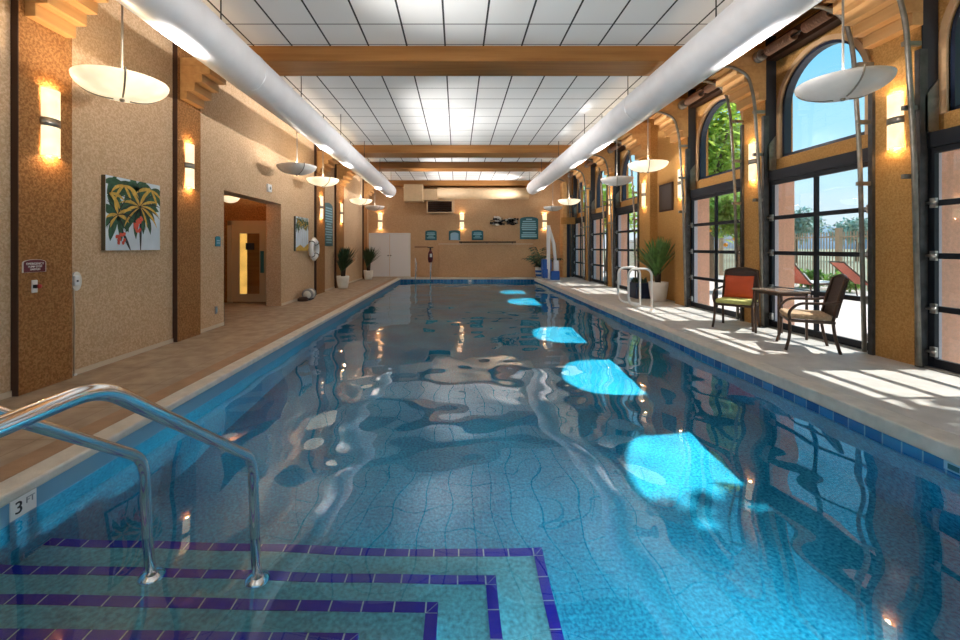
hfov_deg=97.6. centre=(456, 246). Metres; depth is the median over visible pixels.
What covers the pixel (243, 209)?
wall
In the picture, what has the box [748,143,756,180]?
wall sconce
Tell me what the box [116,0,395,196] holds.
air duct
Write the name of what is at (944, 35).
window
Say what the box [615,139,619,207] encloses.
trim
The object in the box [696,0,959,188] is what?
wall
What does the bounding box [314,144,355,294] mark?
wall
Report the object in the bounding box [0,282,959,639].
pool water
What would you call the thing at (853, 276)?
sun lounger
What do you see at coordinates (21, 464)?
trim
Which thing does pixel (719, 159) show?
leafy tree
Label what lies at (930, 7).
trim
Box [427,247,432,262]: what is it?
fire extinguisher
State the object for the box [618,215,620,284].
trim
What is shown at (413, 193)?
duct
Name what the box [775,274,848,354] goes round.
armchair
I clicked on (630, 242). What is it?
iron fence
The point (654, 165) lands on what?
pendant lamp
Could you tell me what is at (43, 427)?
handrail
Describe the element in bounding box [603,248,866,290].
dry ground
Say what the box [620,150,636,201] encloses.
window
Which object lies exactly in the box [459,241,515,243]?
wall rail
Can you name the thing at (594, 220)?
trim
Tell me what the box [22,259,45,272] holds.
sign
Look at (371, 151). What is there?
ceiling beam
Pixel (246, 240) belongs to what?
door
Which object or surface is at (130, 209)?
painting
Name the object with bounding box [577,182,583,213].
window
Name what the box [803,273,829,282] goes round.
towel
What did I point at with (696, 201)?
trim
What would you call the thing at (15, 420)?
handrail
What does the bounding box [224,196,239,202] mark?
pendant lamp
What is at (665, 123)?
corbel
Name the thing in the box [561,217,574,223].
trim
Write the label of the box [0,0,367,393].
wall
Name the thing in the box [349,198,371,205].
pendant lamp
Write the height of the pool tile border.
1.460 m
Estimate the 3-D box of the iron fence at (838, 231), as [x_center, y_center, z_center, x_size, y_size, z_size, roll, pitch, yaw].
[13.000,0.375,15.829,0.140,2.050,3.199,0,0,0]
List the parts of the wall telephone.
mounting plate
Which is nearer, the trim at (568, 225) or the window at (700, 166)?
the window at (700, 166)
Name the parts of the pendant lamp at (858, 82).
rod, lamp shade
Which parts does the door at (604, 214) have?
frame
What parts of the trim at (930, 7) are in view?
plate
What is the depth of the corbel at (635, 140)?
11.75 m
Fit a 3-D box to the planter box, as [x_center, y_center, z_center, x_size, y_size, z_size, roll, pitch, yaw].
[5.059,1.111,11.600,0.496,0.579,0.500,0,0,0]
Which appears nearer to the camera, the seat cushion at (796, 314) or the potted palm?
the seat cushion at (796, 314)
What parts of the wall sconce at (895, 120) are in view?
lamp shade, lamp shade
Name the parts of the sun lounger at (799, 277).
frame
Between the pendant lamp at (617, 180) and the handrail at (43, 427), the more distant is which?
the pendant lamp at (617, 180)
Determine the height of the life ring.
0.684 m
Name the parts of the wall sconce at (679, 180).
lamp shade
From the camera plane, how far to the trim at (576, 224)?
19.59 m
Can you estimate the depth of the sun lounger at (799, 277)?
11.68 m
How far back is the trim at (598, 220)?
17.04 m
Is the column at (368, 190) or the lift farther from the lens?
the column at (368, 190)
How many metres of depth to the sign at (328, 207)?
13.55 m
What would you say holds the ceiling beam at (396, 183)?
attached to the ceiling
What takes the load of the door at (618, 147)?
in the wall at (894, 275)
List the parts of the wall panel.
panel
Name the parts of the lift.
seat, lift arm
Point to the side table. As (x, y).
(779, 292)
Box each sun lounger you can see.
[794,263,828,297]
[829,261,867,295]
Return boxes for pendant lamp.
[69,5,169,103]
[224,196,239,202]
[276,132,316,175]
[306,176,338,186]
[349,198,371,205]
[365,205,384,210]
[543,205,561,211]
[558,199,579,205]
[600,175,633,186]
[628,119,668,172]
[794,0,897,102]
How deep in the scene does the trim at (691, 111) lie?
9.85 m
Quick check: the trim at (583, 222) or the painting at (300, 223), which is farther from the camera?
the trim at (583, 222)
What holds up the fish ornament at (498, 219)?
attached to the wall at (398, 216)
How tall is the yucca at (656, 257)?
1.708 m
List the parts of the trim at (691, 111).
plate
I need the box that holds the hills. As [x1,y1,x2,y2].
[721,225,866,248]
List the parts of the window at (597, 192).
moulding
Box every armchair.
[711,267,760,331]
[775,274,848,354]
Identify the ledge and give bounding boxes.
[439,244,532,276]
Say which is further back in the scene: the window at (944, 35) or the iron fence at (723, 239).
the iron fence at (723, 239)
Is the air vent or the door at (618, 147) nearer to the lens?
the door at (618, 147)
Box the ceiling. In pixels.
[201,0,826,179]
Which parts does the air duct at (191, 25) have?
hanger rod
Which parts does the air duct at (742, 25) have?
hanger rod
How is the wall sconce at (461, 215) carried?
attached to the wall at (398, 216)
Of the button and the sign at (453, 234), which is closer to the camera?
the button
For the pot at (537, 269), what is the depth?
18.43 m
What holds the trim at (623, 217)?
attached to the wall at (894, 275)
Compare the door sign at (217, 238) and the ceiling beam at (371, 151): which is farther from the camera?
the ceiling beam at (371, 151)
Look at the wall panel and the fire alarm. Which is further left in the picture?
the fire alarm
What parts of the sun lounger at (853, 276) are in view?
frame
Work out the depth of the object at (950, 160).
4.89 m
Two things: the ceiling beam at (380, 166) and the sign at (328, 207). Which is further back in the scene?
the ceiling beam at (380, 166)
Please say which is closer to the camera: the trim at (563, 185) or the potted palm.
the potted palm
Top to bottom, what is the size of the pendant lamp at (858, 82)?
1.465 m
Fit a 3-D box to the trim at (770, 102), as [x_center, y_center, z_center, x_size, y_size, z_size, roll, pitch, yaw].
[5.510,-2.460,7.365,0.180,2.480,0.030,0,0,0]
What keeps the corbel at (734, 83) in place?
attached to the wall at (894, 275)
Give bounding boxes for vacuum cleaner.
[297,288,315,301]
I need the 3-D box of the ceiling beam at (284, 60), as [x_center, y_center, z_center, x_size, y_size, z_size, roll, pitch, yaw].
[0.075,-2.940,6.650,7.050,0.240,0.560,0,0,0]
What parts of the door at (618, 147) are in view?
frame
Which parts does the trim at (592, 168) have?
plate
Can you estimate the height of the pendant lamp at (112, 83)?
1.535 m
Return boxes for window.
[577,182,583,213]
[595,169,605,208]
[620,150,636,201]
[696,95,742,180]
[776,33,870,158]
[939,0,959,113]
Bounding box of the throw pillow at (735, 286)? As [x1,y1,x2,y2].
[724,275,753,298]
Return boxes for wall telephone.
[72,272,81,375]
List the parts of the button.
plate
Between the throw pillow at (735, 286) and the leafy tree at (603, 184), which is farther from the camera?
the leafy tree at (603, 184)
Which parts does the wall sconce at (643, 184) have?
lamp shade, lamp shade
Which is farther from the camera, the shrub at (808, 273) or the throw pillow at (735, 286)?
the shrub at (808, 273)
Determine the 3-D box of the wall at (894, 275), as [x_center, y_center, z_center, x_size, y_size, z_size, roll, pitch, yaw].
[5.655,-1.075,8.575,0.490,5.450,22.350,0,0,0]
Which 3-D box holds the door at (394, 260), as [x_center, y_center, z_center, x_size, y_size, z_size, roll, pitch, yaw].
[-3.162,0.370,19.695,1.957,2.060,0.110,0,0,0]
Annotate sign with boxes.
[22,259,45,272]
[215,236,220,245]
[325,203,332,245]
[425,230,436,239]
[449,230,459,239]
[472,230,482,239]
[520,217,537,238]
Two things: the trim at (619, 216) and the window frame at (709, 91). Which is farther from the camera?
the trim at (619, 216)
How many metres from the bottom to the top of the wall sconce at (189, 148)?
0.670 m
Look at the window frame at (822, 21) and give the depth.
6.39 m
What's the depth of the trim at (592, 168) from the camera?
17.04 m
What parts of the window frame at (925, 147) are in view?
frame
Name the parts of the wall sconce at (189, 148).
lamp shade, lamp shade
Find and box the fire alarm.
[266,184,271,191]
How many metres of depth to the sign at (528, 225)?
19.73 m
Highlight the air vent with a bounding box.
[426,199,453,212]
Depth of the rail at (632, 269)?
9.04 m
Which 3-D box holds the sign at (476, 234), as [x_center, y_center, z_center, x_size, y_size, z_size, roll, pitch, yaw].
[0.964,-0.555,19.738,0.540,0.470,0.025,0,0,0]
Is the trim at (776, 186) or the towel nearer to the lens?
the trim at (776, 186)
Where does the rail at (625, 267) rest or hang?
on the floor at (927, 396)
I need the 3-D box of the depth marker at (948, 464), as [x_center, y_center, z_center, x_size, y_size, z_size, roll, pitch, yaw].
[3.490,1.560,2.950,0.008,0.120,0.120,0,0,0]
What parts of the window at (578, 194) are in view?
moulding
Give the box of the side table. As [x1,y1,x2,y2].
[752,288,810,339]
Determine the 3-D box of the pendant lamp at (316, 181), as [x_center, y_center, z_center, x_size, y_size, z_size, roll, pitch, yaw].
[-3.505,-2.303,10.970,0.831,1.495,0.820,0,0,0]
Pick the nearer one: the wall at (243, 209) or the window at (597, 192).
the wall at (243, 209)
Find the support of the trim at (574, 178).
attached to the wall at (894, 275)
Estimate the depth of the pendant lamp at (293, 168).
8.96 m
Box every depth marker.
[9,488,36,521]
[944,460,959,472]
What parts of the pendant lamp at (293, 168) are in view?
lamp shade, rod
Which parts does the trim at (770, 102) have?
plate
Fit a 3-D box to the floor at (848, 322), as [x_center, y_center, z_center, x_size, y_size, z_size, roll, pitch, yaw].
[9.550,1.565,25.000,7.300,0.270,70.000,0,0,0]
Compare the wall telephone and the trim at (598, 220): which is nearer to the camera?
the wall telephone
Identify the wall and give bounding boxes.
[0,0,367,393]
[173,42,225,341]
[224,195,265,301]
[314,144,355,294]
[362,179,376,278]
[368,171,571,276]
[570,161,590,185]
[572,0,938,364]
[577,149,636,217]
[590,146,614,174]
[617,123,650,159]
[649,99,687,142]
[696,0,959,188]
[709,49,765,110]
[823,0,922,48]
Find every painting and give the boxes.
[101,175,159,249]
[294,216,307,250]
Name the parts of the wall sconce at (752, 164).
lamp shade, lamp shade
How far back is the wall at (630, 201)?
14.44 m
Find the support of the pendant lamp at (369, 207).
hanging from the ceiling
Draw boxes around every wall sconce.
[40,86,60,157]
[185,143,194,188]
[320,196,322,218]
[340,203,342,222]
[378,214,381,227]
[460,214,463,227]
[543,214,546,227]
[642,183,645,206]
[678,169,681,197]
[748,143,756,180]
[886,91,904,149]
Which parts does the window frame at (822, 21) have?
frame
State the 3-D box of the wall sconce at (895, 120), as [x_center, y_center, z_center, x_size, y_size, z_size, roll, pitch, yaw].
[5.378,-1.550,5.170,0.065,0.670,0.200,0,0,0]
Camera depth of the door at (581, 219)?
18.84 m
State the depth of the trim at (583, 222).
19.59 m
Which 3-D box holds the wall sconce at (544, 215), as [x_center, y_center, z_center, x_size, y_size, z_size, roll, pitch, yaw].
[4.120,-1.220,19.718,0.200,0.670,0.065,0,0,0]
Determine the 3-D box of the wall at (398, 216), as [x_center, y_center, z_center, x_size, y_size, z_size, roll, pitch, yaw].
[0.690,-1.075,19.900,10.440,5.450,0.300,0,0,0]
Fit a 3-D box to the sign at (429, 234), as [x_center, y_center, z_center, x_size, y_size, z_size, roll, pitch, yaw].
[-1.223,-0.555,19.738,0.540,0.470,0.025,0,0,0]
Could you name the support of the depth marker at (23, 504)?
attached to the pool tile border
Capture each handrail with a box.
[0,383,259,539]
[0,405,152,538]
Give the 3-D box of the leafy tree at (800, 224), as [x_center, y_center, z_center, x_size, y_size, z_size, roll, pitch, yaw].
[30.991,-1.117,38.528,4.429,5.151,4.861,0,0,0]
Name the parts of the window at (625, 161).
moulding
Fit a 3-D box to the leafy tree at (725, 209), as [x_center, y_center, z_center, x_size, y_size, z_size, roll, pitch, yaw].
[9.196,-0.303,13.749,2.193,3.523,2.362,0,0,31]
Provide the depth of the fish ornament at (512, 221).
19.70 m
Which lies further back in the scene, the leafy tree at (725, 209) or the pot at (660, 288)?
the leafy tree at (725, 209)
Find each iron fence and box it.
[629,238,636,265]
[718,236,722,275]
[721,236,734,274]
[794,228,842,285]
[840,231,867,290]
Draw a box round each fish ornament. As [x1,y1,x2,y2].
[490,216,505,225]
[505,218,518,224]
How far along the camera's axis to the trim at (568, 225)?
19.35 m
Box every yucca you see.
[336,247,357,288]
[363,247,379,279]
[629,236,674,301]
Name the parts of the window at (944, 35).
frame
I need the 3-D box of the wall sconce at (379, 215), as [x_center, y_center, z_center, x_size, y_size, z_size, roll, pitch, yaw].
[-3.610,-1.220,19.718,0.200,0.670,0.065,0,0,0]
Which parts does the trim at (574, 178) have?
plate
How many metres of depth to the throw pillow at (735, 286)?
7.38 m
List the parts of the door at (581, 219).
frame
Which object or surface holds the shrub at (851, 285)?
on the floor at (848, 322)
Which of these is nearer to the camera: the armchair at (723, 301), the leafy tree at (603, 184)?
the armchair at (723, 301)
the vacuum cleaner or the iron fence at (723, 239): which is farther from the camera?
the iron fence at (723, 239)
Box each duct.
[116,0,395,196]
[404,184,528,202]
[526,0,822,193]
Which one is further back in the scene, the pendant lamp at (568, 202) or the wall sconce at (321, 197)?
the pendant lamp at (568, 202)
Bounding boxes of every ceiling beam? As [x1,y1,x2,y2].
[249,46,681,75]
[352,145,570,157]
[369,162,551,171]
[388,180,531,186]
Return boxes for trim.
[0,278,395,481]
[560,182,566,277]
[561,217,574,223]
[567,224,569,276]
[573,176,576,217]
[576,224,577,274]
[578,222,583,275]
[591,167,594,213]
[594,220,595,278]
[596,219,602,280]
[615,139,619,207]
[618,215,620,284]
[621,214,626,285]
[688,89,695,189]
[694,200,697,302]
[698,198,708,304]
[765,36,775,170]
[775,184,778,320]
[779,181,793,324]
[922,0,938,132]
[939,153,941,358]
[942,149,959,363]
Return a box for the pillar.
[11,0,108,396]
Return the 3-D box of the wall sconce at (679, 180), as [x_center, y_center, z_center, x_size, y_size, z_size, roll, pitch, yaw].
[5.378,-1.540,10.140,0.065,0.670,0.200,0,0,0]
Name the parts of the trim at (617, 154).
plate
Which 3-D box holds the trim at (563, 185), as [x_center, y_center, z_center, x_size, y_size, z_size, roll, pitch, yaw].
[4.940,-0.800,19.500,0.180,4.400,0.500,0,0,0]
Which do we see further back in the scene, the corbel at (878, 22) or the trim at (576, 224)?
the trim at (576, 224)
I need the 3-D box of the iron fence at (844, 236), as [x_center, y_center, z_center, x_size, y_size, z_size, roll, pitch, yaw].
[13.000,0.375,12.630,0.140,2.050,3.199,0,0,0]
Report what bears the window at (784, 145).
in the wall at (848, 145)
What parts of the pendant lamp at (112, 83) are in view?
lamp shade, rod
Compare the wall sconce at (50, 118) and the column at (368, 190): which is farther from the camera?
the column at (368, 190)
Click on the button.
(34, 283)
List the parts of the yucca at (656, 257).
stem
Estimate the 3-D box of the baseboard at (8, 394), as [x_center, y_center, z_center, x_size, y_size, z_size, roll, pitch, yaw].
[-4.174,1.373,8.600,0.012,0.055,22.300,0,0,0]
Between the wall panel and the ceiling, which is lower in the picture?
the wall panel
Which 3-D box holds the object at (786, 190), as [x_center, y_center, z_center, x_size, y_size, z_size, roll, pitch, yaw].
[5.780,0.035,6.420,0.280,2.730,2.120,0,0,0]
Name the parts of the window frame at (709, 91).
frame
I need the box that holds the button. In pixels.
[31,280,41,292]
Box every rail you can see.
[415,257,416,281]
[430,262,431,281]
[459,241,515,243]
[617,266,641,307]
[627,268,653,311]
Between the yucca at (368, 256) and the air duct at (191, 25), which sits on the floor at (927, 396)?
the yucca at (368, 256)
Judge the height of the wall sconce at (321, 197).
0.670 m
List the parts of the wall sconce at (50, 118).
lamp shade, lamp shade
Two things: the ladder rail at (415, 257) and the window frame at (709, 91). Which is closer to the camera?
the window frame at (709, 91)
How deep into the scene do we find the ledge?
19.65 m
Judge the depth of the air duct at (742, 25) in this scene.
5.37 m
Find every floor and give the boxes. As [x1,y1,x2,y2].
[0,277,959,466]
[603,263,867,340]
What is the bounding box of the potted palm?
[521,247,562,278]
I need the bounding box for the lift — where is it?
[541,225,559,280]
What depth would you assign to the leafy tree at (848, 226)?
41.64 m
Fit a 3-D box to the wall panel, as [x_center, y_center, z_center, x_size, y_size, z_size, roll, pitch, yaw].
[5.597,-1.330,11.250,0.046,0.740,0.720,0,0,0]
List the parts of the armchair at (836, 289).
leg, leg, arm, seat frame, arm, leg, post, backrest, leg, post, rail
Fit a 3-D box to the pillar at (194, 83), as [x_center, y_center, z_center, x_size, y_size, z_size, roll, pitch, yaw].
[-3.873,-0.825,6.456,0.635,4.450,0.568,0,0,0]
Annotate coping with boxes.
[0,278,959,507]
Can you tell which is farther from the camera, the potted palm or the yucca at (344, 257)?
the potted palm
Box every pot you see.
[337,275,348,288]
[364,270,372,279]
[535,267,544,278]
[648,281,667,301]
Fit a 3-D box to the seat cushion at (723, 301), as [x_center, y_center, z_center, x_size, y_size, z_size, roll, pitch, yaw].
[4.866,0.938,7.316,0.490,0.075,0.530,0,0,-44]
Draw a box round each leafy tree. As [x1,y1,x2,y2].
[583,172,636,269]
[708,103,741,277]
[709,192,739,266]
[794,206,828,262]
[825,217,867,261]
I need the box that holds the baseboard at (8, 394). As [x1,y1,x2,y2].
[0,277,362,399]
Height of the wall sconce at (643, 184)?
0.670 m
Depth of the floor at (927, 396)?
5.14 m
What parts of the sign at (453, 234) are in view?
panel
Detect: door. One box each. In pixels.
[227,221,265,302]
[369,233,410,276]
[557,172,585,279]
[572,159,607,285]
[593,140,638,290]
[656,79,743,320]
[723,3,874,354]
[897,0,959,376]
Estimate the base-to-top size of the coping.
0.129 m
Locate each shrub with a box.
[796,268,828,287]
[823,269,859,292]
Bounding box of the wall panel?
[659,181,673,211]
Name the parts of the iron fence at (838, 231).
rail, post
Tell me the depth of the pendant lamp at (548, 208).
18.14 m
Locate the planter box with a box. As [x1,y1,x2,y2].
[630,277,649,298]
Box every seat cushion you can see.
[715,297,757,305]
[779,308,831,320]
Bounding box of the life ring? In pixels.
[308,237,319,260]
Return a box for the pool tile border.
[0,279,943,527]
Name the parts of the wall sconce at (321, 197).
lamp shade, lamp shade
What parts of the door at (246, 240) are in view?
wood panel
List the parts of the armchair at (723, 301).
leg, arm, leg, post, seat frame, backrest, rail, leg, post, leg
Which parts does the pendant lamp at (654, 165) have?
rod, lamp shade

